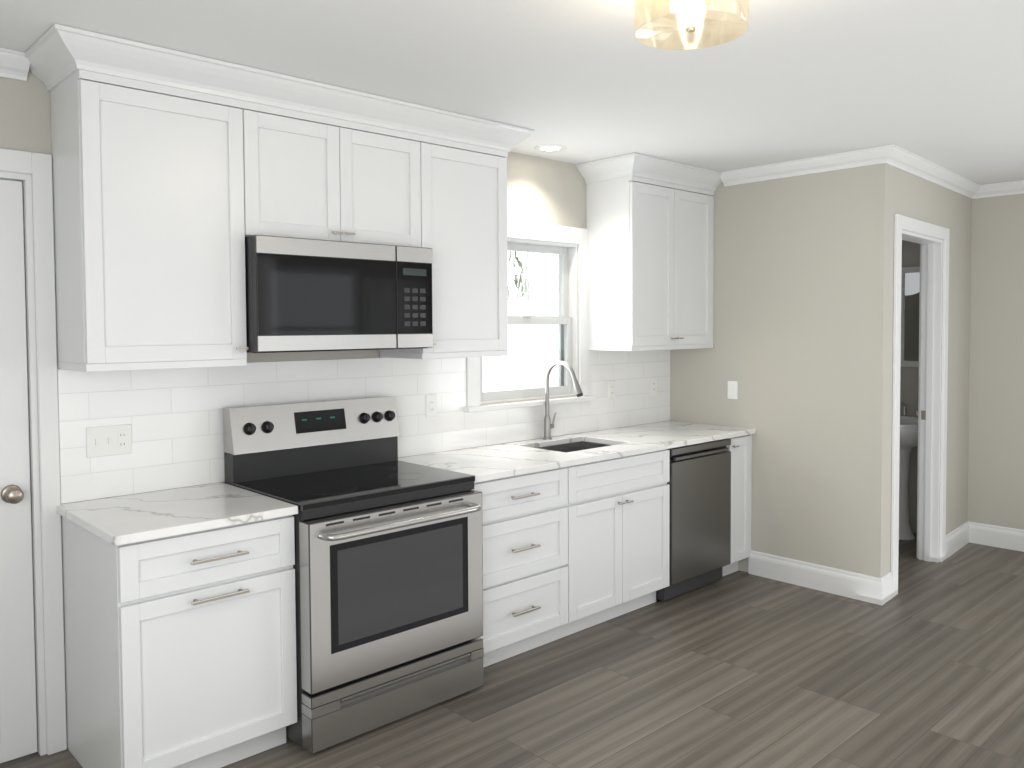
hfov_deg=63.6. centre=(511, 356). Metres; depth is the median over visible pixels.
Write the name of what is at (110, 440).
outlet
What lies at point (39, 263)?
door frame
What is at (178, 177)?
upper cabinet
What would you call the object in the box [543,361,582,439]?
gooseneck faucet
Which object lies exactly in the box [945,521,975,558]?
baseboard
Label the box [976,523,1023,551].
baseboard
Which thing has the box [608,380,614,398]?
electrical outlet plate
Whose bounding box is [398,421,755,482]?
countertop
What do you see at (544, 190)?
wall
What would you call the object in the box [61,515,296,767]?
base cabinet
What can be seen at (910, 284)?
bathroom mirror
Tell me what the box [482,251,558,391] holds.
window glass
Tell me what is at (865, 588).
baseboard
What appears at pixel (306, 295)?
over-the-range microwave
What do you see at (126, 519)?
countertop
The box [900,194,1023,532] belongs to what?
wall
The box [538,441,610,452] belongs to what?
sink basin
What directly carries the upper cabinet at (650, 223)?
attached to the wall at (544, 190)
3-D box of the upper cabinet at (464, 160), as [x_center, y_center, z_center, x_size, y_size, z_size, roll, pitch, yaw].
[-0.331,-0.564,4.018,0.530,1.078,0.346,-2,3,-43]
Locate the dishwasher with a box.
[656,438,730,601]
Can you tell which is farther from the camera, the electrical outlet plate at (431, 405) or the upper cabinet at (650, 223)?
the upper cabinet at (650, 223)
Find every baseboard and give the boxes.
[748,550,891,604]
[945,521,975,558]
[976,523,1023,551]
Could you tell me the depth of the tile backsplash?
3.60 m
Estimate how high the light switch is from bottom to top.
0.115 m
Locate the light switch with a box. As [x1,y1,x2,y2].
[728,381,737,398]
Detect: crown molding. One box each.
[0,47,29,80]
[720,151,851,185]
[848,144,1003,198]
[1000,180,1023,195]
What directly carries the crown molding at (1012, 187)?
attached to the wall at (996, 447)
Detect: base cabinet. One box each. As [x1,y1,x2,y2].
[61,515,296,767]
[472,467,567,667]
[555,449,669,639]
[722,434,751,576]
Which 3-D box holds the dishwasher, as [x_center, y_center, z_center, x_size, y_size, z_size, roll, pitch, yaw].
[0.895,0.936,4.995,0.598,0.876,0.612,-2,3,-43]
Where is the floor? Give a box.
[0,532,1023,767]
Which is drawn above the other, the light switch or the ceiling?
the ceiling
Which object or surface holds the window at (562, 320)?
in the wall at (544, 190)
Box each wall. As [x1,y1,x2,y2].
[0,70,648,746]
[670,163,891,577]
[888,166,971,572]
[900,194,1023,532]
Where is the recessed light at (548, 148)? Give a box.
[534,145,565,151]
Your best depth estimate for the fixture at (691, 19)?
2.25 m
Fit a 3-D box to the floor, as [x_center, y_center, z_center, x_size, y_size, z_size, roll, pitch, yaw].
[1.691,1.493,2.378,7.370,0.060,5.840,-2,3,-43]
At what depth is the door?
2.96 m
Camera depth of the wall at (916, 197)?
5.57 m
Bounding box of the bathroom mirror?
[900,266,919,366]
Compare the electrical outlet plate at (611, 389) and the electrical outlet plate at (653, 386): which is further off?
the electrical outlet plate at (653, 386)
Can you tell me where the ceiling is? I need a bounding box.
[0,0,1023,184]
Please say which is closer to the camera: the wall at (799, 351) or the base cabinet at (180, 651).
the base cabinet at (180, 651)
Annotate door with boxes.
[0,179,37,763]
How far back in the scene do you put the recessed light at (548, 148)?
4.46 m
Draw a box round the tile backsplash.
[57,350,669,503]
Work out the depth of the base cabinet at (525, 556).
3.82 m
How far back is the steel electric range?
3.28 m
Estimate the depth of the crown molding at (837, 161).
4.88 m
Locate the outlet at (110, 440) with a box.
[86,424,131,457]
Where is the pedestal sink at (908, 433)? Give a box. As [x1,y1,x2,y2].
[899,402,917,539]
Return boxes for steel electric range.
[223,396,483,753]
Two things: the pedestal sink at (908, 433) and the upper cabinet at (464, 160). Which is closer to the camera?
the upper cabinet at (464, 160)
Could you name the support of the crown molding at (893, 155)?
attached to the wall at (916, 197)
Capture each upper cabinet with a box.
[45,32,252,367]
[249,72,420,246]
[379,108,512,355]
[576,153,721,350]
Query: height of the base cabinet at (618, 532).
0.884 m
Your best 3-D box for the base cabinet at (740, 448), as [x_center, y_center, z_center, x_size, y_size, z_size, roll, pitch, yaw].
[1.205,0.920,5.291,0.254,0.884,0.658,-2,3,-43]
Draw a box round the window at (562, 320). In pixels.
[464,220,595,412]
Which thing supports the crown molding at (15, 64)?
attached to the wall at (544, 190)
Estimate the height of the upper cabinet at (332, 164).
0.609 m
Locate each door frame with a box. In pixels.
[0,148,66,755]
[891,214,949,596]
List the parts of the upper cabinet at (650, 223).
cabinet crown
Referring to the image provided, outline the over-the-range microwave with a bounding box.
[245,235,432,352]
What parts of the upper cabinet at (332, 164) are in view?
crown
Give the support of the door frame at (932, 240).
attached to the wall at (916, 197)
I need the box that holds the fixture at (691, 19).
[635,0,748,49]
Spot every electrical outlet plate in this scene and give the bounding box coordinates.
[426,394,436,417]
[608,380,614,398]
[650,377,656,394]
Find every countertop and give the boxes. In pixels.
[57,482,297,545]
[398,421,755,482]

